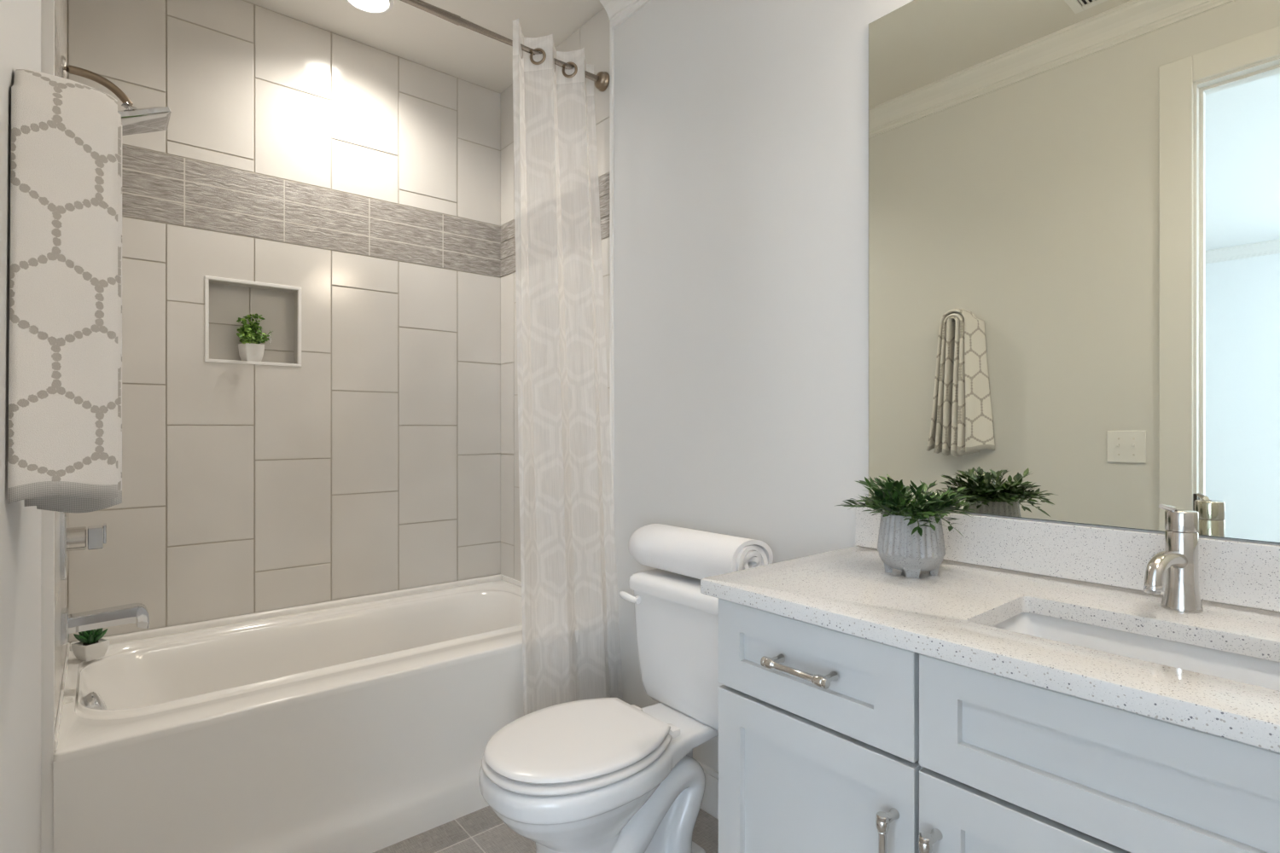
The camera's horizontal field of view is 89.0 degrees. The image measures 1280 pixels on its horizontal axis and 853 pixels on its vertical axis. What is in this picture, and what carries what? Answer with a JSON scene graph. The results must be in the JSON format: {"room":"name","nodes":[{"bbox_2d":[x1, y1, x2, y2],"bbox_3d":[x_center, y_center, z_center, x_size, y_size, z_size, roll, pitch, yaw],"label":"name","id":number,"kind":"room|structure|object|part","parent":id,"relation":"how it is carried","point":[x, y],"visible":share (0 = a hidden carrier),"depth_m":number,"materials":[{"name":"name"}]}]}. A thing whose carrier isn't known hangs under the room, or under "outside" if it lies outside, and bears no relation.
{"room":"bathroom","nodes":[
{"label":"bathroom","id":0,"kind":"room"},
{"bbox_2d":[0,0,67,852],"bbox_3d":[-0.780,-0.187,0.717,0.136,2.734,3.800,0,0,-40],"label":"wall","id":1,"kind":"structure","parent":0,"point":[33,33],"depth_m":1.07,"materials":[{"name":"white paint"}]},
{"bbox_3d":[-1.276,-0.185,1.403,0.022,2.730,0.012,0,0,-40],"label":"edge trim","id":2,"kind":"part","parent":1,"relation":"part of","materials":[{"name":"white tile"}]},
{"bbox_2d":[59,512,106,581],"bbox_3d":[-1.493,0.305,1.750,0.092,0.176,0.160,0,0,-40],"label":"shower valve","id":3,"kind":"object","parent":1,"relation":"attached to","point":[71,538],"visible":0.96,"depth_m":1.72,"materials":[{"name":"silver metal"}]},
{"bbox_3d":[-1.470,0.295,1.764,0.039,0.061,0.063,0,0,-40],"label":"handle","id":4,"kind":"part","parent":3,"relation":"part of","materials":[{"name":"silver metal"}]},
{"bbox_2d":[60,603,149,645],"bbox_3d":[-1.457,0.527,1.780,0.184,0.084,0.068,0,0,-40],"label":"tub spout","id":5,"kind":"object","parent":1,"relation":"attached to","point":[137,613],"visible":1,"depth_m":1.76,"materials":[{"name":"silver metal"}]},
{"bbox_3d":[-1.452,0.530,1.784,0.170,0.069,0.048,0,0,-40],"label":"spout","id":6,"kind":"part","parent":5,"relation":"part of","materials":[{"name":"silver metal"}]},
{"bbox_2d":[60,55,171,135],"bbox_3d":[-1.439,-0.899,1.794,0.232,0.163,0.150,0,0,-40],"label":"shower","id":7,"kind":"object","parent":1,"relation":"attached to","point":[134,120],"visible":0.85,"depth_m":1.79,"materials":[{"name":"silver metal"}]},
{"bbox_3d":[-1.469,-0.925,1.770,0.146,0.073,0.021,0,0,-40],"label":"shower arm","id":8,"kind":"part","parent":7,"relation":"part of","materials":[{"name":"brown metal"}]},
{"bbox_3d":[-1.405,-0.854,1.823,0.142,0.073,0.150,0,0,-40],"label":"spray plate","id":9,"kind":"part","parent":7,"relation":"part of","materials":[{"name":"silver metal"}]},
{"bbox_2d":[400,0,609,91],"bbox_3d":[-0.713,-1.275,1.923,1.512,0.068,0.068,0,0,-40],"label":"curtain rod","id":10,"kind":"object","parent":1,"relation":"attached to","point":[601,80],"visible":1,"depth_m":2.10,"materials":[{"name":"silver metal"}]},
{"bbox_2d":[512,17,622,715],"bbox_3d":[-0.258,-0.116,2.242,0.413,2.451,0.177,0,0,-40],"label":"shower curtain","id":11,"kind":"object","parent":10,"relation":"hanging from","point":[568,568],"visible":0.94,"depth_m":2.23,"materials":[{"name":"white fabric"}]},
{"bbox_3d":[-0.871,-0.460,0.982,0.103,0.044,0.044,0,0,-40],"label":"robe hook","id":12,"kind":"object","parent":1,"relation":"attached to","visible":0},
{"bbox_2d":[7,69,122,513],"bbox_3d":[-0.861,-0.196,0.987,0.120,0.653,0.256,0,0,-40],"label":"hanging towel","id":13,"kind":"object","parent":12,"relation":"hanging from","point":[65,360],"visible":1,"depth_m":0.92,"materials":[{"name":"white fabric"}]},
{"bbox_2d":[71,638,109,661],"bbox_3d":[-1.666,0.676,1.976,0.068,0.050,0.068,0,0,20],"label":"pot","id":14,"kind":"object","parent":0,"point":[87,649],"depth_m":1.96,"materials":[{"name":"white ceramic"}]},
{"bbox_2d":[67,0,500,643],"bbox_3d":[-1.299,-0.187,2.620,1.540,2.734,0.210,0,0,-40],"label":"wall","id":15,"kind":"structure","parent":0,"point":[342,193],"depth_m":2.48,"materials":[{"name":"beige tile"}]},
{"bbox_3d":[-1.417,-0.382,2.396,0.308,0.304,0.016,0,0,-40],"label":"niche frame","id":16,"kind":"part","parent":15,"relation":"part of","materials":[{"name":"white tile"}]},
{"bbox_2d":[236,313,273,361],"bbox_3d":[-1.427,-0.334,2.408,0.128,0.185,0.143,0,0,-40],"label":"plant","id":17,"kind":"object","parent":15,"relation":"in","point":[250,349],"visible":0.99,"depth_m":2.40,"materials":[{"name":"green plant"}]},
{"bbox_3d":[-1.444,-0.274,2.421,0.068,0.066,0.068,0,0,36],"label":"pot","id":18,"kind":"part","parent":17,"relation":"part of","materials":[{"name":"white ceramic"}]},
{"bbox_2d":[243,0,604,93],"bbox_3d":[-0.191,-1.604,1.207,1.950,0.100,3.800,0,0,-40],"label":"ceiling","id":19,"kind":"structure","parent":0,"point":[407,32],"depth_m":2.52,"materials":[{"name":"white paint"}]},
{"bbox_2d":[344,0,393,13],"bbox_3d":[-0.984,-1.549,2.355,0.176,0.008,0.176,0,0,-40],"label":"recessed light","id":20,"kind":"object","parent":19,"relation":"in","point":[387,5],"visible":1,"depth_m":2.39,"materials":[{"name":"white plastic"}]},
{"bbox_2d":[355,0,382,6],"bbox_3d":[-0.984,-1.550,2.355,0.100,0.003,0.100,0,0,-40],"label":"diffuser","id":21,"kind":"object","parent":20,"relation":"attached to","point":[367,2],"depth_m":2.38,"materials":[{"name":"white"}]},
{"bbox_2d":[372,805,718,852],"bbox_3d":[-0.191,1.220,1.207,1.950,0.080,3.800,0,0,-40],"label":"floor","id":22,"kind":"structure","parent":0,"point":[480,831],"depth_m":1.87,"materials":[{"name":"tile"}]},
{"bbox_2d":[52,574,578,852],"bbox_3d":[-0.948,0.930,2.206,1.514,0.500,0.881,0,0,-40],"label":"bathtub","id":23,"kind":"object","parent":22,"relation":"on","point":[363,724],"visible":0.8,"depth_m":1.83,"materials":[{"name":"white ceramic"}]},
{"bbox_2d":[71,628,109,661],"bbox_3d":[-1.666,0.650,1.976,0.075,0.103,0.075,0,0,27],"label":"succulent","id":24,"kind":"object","parent":23,"relation":"on","point":[90,646],"visible":0.78,"depth_m":1.96,"materials":[{"name":"green plant"}]},
{"bbox_2d":[53,579,578,762],"bbox_3d":[-0.953,0.891,2.212,1.510,0.378,0.865,0,0,-40],"label":"basin","id":25,"kind":"object","parent":23,"relation":"in","point":[428,674],"depth_m":1.98,"materials":[{"name":"white ceramic"}]},
{"bbox_2d":[478,569,723,852],"bbox_3d":[-0.036,0.808,1.685,0.778,0.745,0.445,0,0,-40],"label":"toilet","id":26,"kind":"object","parent":22,"relation":"on","point":[603,775],"visible":0.95,"depth_m":1.60,"materials":[{"name":"white ceramic"}]},
{"bbox_3d":[-0.163,0.774,1.574,0.438,0.016,0.372,0,0,-40],"label":"seat","id":27,"kind":"part","parent":26,"relation":"part of","materials":[{"name":"white plastic"}]},
{"bbox_3d":[-0.159,0.751,1.578,0.436,0.021,0.362,0,0,-40],"label":"lid","id":28,"kind":"part","parent":26,"relation":"part of","materials":[{"name":"white plastic"}]},
{"bbox_3d":[-0.048,0.983,1.670,0.740,0.394,0.370,0,0,-40],"label":"bowl","id":29,"kind":"part","parent":26,"relation":"part of","materials":[{"name":"white ceramic"}]},
{"bbox_3d":[-0.029,0.506,1.929,0.030,0.030,0.078,0,0,-40],"label":"flush lever","id":30,"kind":"part","parent":26,"relation":"part of","materials":[{"name":"white ceramic"}]},
{"bbox_3d":[0.179,0.459,1.859,0.224,0.048,0.438,0,0,-40],"label":"tank lid","id":31,"kind":"part","parent":26,"relation":"part of","materials":[{"name":"white ceramic"}]},
{"bbox_3d":[0.181,0.645,1.860,0.208,0.325,0.416,0,0,-40],"label":"tank","id":32,"kind":"part","parent":26,"relation":"part of","materials":[{"name":"white ceramic"}]},
{"bbox_2d":[628,523,773,579],"bbox_3d":[0.156,0.360,1.884,0.161,0.125,0.452,0,0,-40],"label":"rolled towel","id":33,"kind":"object","parent":26,"relation":"on","point":[695,554],"visible":0.93,"depth_m":1.80,"materials":[{"name":"white fabric"}]},
{"bbox_2d":[718,598,1279,852],"bbox_3d":[0.728,0.750,0.925,0.588,0.860,1.213,0,0,-40],"label":"vanity cabinet","id":34,"kind":"object","parent":22,"relation":"on","point":[830,741],"visible":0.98,"depth_m":0.91,"materials":[{"name":"grey paint"}]},
{"bbox_3d":[0.259,0.397,1.063,0.044,0.018,0.128,0,0,-40],"label":"handle","id":35,"kind":"part","parent":34,"relation":"part of","materials":[{"name":"silver metal"}]},
{"bbox_3d":[0.278,0.403,1.090,0.020,0.160,0.385,0,0,-40],"label":"drawer","id":36,"kind":"part","parent":34,"relation":"part of","materials":[{"name":"grey paint"}]},
{"bbox_3d":[0.278,0.783,1.090,0.020,0.584,0.385,0,0,-40],"label":"door","id":37,"kind":"part","parent":34,"relation":"part of","materials":[{"name":"grey paint"}]},
{"bbox_3d":[0.358,0.620,0.944,0.044,0.128,0.018,0,0,-40],"label":"handle","id":38,"kind":"part","parent":34,"relation":"part of","materials":[{"name":"silver metal"}]},
{"bbox_3d":[0.398,0.620,0.895,0.044,0.128,0.018,0,0,-40],"label":"handle","id":39,"kind":"part","parent":34,"relation":"part of","materials":[{"name":"silver metal"}]},
{"bbox_2d":[700,546,1279,753],"bbox_3d":[0.734,0.305,0.942,0.558,0.028,1.270,0,0,-40],"label":"countertop","id":40,"kind":"structure","parent":34,"relation":"on","point":[950,616],"depth_m":0.99,"materials":[{"name":"stone"}]},
{"bbox_2d":[837,474,977,578],"bbox_3d":[0.544,0.193,1.310,0.278,0.195,0.250,0,0,-40],"label":"potted plant","id":41,"kind":"object","parent":40,"relation":"on","point":[910,537],"visible":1,"depth_m":1.26,"materials":[{"name":"green plant"}]},
{"bbox_3d":[0.540,0.227,1.301,0.127,0.109,0.127,0,0,-40],"label":"planter","id":42,"kind":"part","parent":41,"relation":"part of","materials":[{"name":"white ceramic"}]},
{"bbox_2d":[991,612,1279,691],"bbox_3d":[0.704,0.388,0.902,0.277,0.136,0.444,0,0,-40],"label":"sink","id":43,"kind":"object","parent":40,"relation":"in","point":[1256,672],"visible":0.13,"depth_m":1.00,"materials":[{"name":"white ceramic"}]},
{"bbox_2d":[1143,504,1203,613],"bbox_3d":[0.838,0.207,1.019,0.160,0.168,0.053,0,0,-40],"label":"faucet","id":44,"kind":"object","parent":40,"relation":"on","point":[1172,573],"visible":1,"depth_m":1.02,"materials":[{"name":"silver metal"}]},
{"bbox_3d":[0.814,0.218,1.008,0.110,0.052,0.026,0,0,-33],"label":"spout","id":45,"kind":"part","parent":44,"relation":"part of","materials":[{"name":"silver metal"}]},
{"bbox_3d":[0.847,0.132,1.039,0.034,0.019,0.011,0,0,-6],"label":"lever","id":46,"kind":"part","parent":44,"relation":"part of","materials":[{"name":"silver metal"}]},
{"bbox_3d":[0.524,0.783,0.793,0.020,0.584,0.373,0,0,-40],"label":"door","id":47,"kind":"part","parent":34,"relation":"part of","materials":[{"name":"grey paint"}]},
{"bbox_2d":[500,0,1279,772],"bbox_3d":[0.483,-0.187,1.767,0.131,2.734,3.800,0,0,-40],"label":"wall","id":48,"kind":"structure","parent":0,"point":[732,136],"depth_m":1.95,"materials":[{"name":"white paint"}]},
{"bbox_3d":[-0.103,-0.185,2.378,0.012,2.730,0.012,0,0,-40],"label":"edge trim","id":49,"kind":"part","parent":48,"relation":"part of","materials":[{"name":"white tile"}]},
{"bbox_2d":[599,0,651,29],"bbox_3d":[0.717,-1.503,1.336,0.082,0.102,2.638,0,0,-40],"label":"trim","id":50,"kind":"structure","parent":48,"relation":"attached to","point":[618,11],"depth_m":2.31,"materials":[{"name":"white paint"}]},
{"bbox_2d":[695,759,718,820],"bbox_3d":[0.238,1.113,1.965,0.014,0.135,0.998,0,0,-40],"label":"baseboard","id":51,"kind":"structure","parent":48,"relation":"attached to","point":[710,801],"depth_m":1.98,"materials":[{"name":"white paint"}]},
{"bbox_2d":[855,503,1279,611],"bbox_3d":[0.941,0.239,1.114,0.020,0.103,1.270,0,0,-40],"label":"backsplash","id":52,"kind":"structure","parent":48,"relation":"attached to","point":[1247,574],"depth_m":1.21,"materials":[{"name":"stone"}]},
{"bbox_2d":[868,0,1279,543],"bbox_3d":[0.955,-0.398,1.108,0.006,1.166,1.243,0,0,-40],"label":"wall mirror","id":53,"kind":"object","parent":48,"relation":"attached to","point":[1074,205],"visible":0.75,"depth_m":1.25,"materials":[{"name":"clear mirror"}]}
]}

